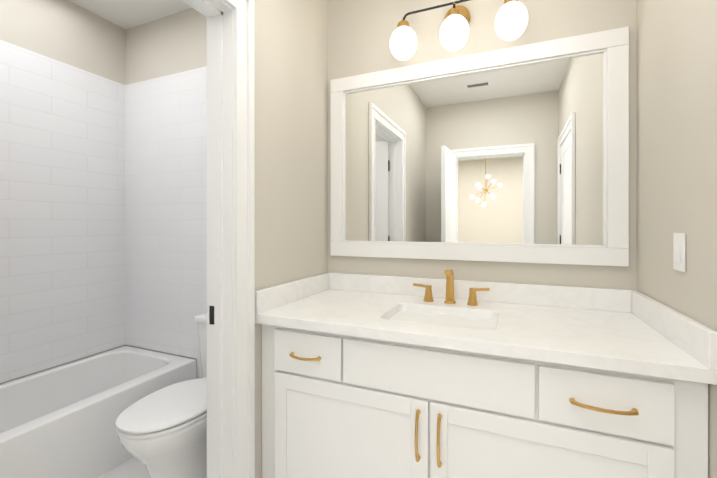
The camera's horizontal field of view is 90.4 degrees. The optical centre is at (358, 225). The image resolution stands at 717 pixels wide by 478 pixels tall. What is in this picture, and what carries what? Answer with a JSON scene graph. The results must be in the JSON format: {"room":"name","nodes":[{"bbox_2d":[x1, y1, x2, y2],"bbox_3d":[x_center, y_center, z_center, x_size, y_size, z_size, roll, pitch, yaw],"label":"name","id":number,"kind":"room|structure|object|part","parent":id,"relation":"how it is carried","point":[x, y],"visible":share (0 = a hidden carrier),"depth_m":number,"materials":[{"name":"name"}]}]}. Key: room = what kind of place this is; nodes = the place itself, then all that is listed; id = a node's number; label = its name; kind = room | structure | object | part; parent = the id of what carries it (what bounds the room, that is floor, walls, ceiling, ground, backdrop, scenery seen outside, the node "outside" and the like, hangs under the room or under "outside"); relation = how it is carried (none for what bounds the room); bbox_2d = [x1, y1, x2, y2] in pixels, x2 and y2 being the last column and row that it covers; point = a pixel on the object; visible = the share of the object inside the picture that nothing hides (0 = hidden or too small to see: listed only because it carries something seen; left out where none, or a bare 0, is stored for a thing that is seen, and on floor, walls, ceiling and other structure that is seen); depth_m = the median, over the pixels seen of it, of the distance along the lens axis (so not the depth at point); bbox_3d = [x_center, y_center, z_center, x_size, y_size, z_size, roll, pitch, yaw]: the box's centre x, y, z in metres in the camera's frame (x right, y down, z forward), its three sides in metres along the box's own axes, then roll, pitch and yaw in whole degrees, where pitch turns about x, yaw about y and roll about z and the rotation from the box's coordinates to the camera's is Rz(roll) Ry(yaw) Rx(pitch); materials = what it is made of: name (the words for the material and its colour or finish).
{"room":"bathroom","nodes":[
{"label":"bathroom","id":0,"kind":"room"},
{"bbox_2d":[99,456,148,477],"bbox_3d":[-0.928,1.333,-1.298,5.060,0.100,7.440,0,0,23],"label":"floor","id":1,"kind":"structure","parent":0,"point":[133,467],"depth_m":1.85,"materials":[{"name":"tile"}]},
{"bbox_2d":[0,346,196,477],"bbox_3d":[-1.708,1.085,1.828,0.727,0.390,1.514,0,0,23],"label":"bathtub","id":2,"kind":"object","parent":1,"relation":"on","point":[58,422],"visible":0.77,"depth_m":1.94,"materials":[{"name":"ceramic"}]},
{"bbox_2d":[116,312,206,477],"bbox_3d":[-0.848,0.903,1.859,0.445,0.752,0.761,0,0,23],"label":"toilet","id":3,"kind":"object","parent":1,"relation":"on","point":[162,432],"visible":0.56,"depth_m":1.64,"materials":[{"name":"ceramic"}]},
{"bbox_2d":[255,321,716,477],"bbox_3d":[0.387,0.852,1.567,1.544,0.855,0.692,0,0,23],"label":"bathroom vanity","id":4,"kind":"object","parent":1,"relation":"on","point":[375,376],"depth_m":1.25,"materials":[{"name":"paint"}]},
{"bbox_2d":[255,289,716,380],"bbox_3d":[0.387,0.405,1.569,1.544,0.040,0.687,0,0,23],"label":"countertop","id":5,"kind":"structure","parent":4,"relation":"on","point":[593,336],"depth_m":1.35,"materials":[{"name":"white stone"}]},
{"bbox_2d":[391,309,494,328],"bbox_3d":[0.355,0.494,1.544,0.484,0.162,0.359,0,0,23],"label":"sink","id":6,"kind":"object","parent":5,"relation":"in","point":[404,314],"depth_m":1.63,"materials":[{"name":"white ceramic"}]},
{"bbox_2d":[411,269,490,304],"bbox_3d":[0.447,0.298,1.754,0.372,0.173,0.111,0,0,23],"label":"faucet","id":7,"kind":"object","parent":5,"relation":"on","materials":[{"name":"gold metal"}]},
{"bbox_2d":[68,0,191,29],"bbox_3d":[-1.355,-1.520,1.675,1.500,0.100,1.520,0,0,23],"label":"ceiling","id":8,"kind":"structure","parent":0,"point":[125,14],"depth_m":2.42,"materials":[{"name":"paint"}]},
{"bbox_2d":[0,0,315,477],"bbox_3d":[-0.790,-0.144,0.936,0.120,2.850,2.760,0,0,23],"label":"wall","id":9,"kind":"structure","parent":0,"point":[306,52],"depth_m":1.94,"materials":[{"name":"paint"}]},
{"bbox_2d":[0,40,123,382],"bbox_3d":[-2.046,-0.081,1.961,0.006,1.938,1.500,0,0,23],"label":"wall tile","id":10,"kind":"structure","parent":9,"relation":"attached to","point":[103,213],"depth_m":2.26,"materials":[{"name":"white tile"}]},
{"bbox_2d":[124,66,206,378],"bbox_3d":[-1.058,0.114,2.373,1.500,2.330,0.006,0,0,23],"label":"wall tile","id":11,"kind":"structure","parent":9,"relation":"attached to","point":[165,117],"depth_m":2.49,"materials":[{"name":"white tile"}]},
{"bbox_2d":[182,0,254,477],"bbox_3d":[-0.720,0.152,1.099,0.174,2.256,0.997,0,0,23],"label":"door frame","id":12,"kind":"structure","parent":9,"relation":"attached to","point":[230,253],"depth_m":1.45,"materials":[{"name":"paint"}]},
{"bbox_2d":[209,306,213,324],"bbox_3d":[-0.606,0.370,1.476,0.030,0.076,0.002,0,0,23],"label":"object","id":13,"kind":"structure","parent":12,"relation":"attached to","point":[211,314],"depth_m":1.48,"materials":[{"name":"black metal"}]},
{"bbox_2d":[255,273,330,312],"bbox_3d":[-0.313,0.334,1.868,0.020,0.100,0.687,0,0,23],"label":"backsplash","id":14,"kind":"structure","parent":9,"relation":"attached to","point":[272,297],"depth_m":1.77,"materials":[{"name":"white stone"}]},
{"bbox_2d":[316,0,647,293],"bbox_3d":[-0.232,-0.146,2.182,3.410,2.850,0.290,0,0,23],"label":"wall","id":15,"kind":"structure","parent":0,"point":[353,37],"depth_m":1.86,"materials":[{"name":"paint"}]},
{"bbox_2d":[390,0,527,60],"bbox_3d":[0.486,-1.016,1.798,0.670,0.274,0.185,0,0,23],"label":"sconce","id":16,"kind":"object","parent":15,"relation":"attached to","point":[511,20],"visible":1,"depth_m":1.74,"materials":[{"name":"white glass"}]},
{"bbox_2d":[330,26,628,266],"bbox_3d":[0.516,-0.350,1.871,1.480,1.060,0.029,0,0,23],"label":"mirror","id":17,"kind":"object","parent":15,"relation":"attached to","point":[518,154],"visible":1,"depth_m":1.80,"materials":[{"name":"mirror"}]},
{"bbox_3d":[0.520,-0.350,1.879,1.296,0.876,0.010,0,0,23],"label":"glass","id":18,"kind":"part","parent":17,"relation":"part of","materials":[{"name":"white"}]},
{"bbox_2d":[331,273,630,312],"bbox_3d":[0.518,0.334,1.876,1.504,0.100,0.019,0,0,23],"label":"backsplash","id":19,"kind":"structure","parent":15,"relation":"attached to","point":[571,297],"depth_m":1.76,"materials":[{"name":"white stone"}]},
{"bbox_2d":[644,0,716,477],"bbox_3d":[0.746,-0.144,0.281,0.120,2.850,2.760,0,0,23],"label":"wall","id":20,"kind":"structure","parent":0,"point":[680,165],"depth_m":1.15,"materials":[{"name":"paint"}]},
{"bbox_2d":[631,290,716,368],"bbox_3d":[1.088,0.335,1.270,0.020,0.100,0.687,0,0,23],"label":"backsplash","id":21,"kind":"structure","parent":20,"relation":"attached to","point":[691,336],"depth_m":1.13,"materials":[{"name":"white stone"}]},
{"bbox_2d":[673,233,685,271],"bbox_3d":[1.053,0.085,1.172,0.010,0.124,0.076,0,0,23],"label":"switch plate","id":22,"kind":"object","parent":20,"relation":"attached to","point":[679,251],"visible":1,"depth_m":1.16,"materials":[{"name":"white plastic"}]}
]}

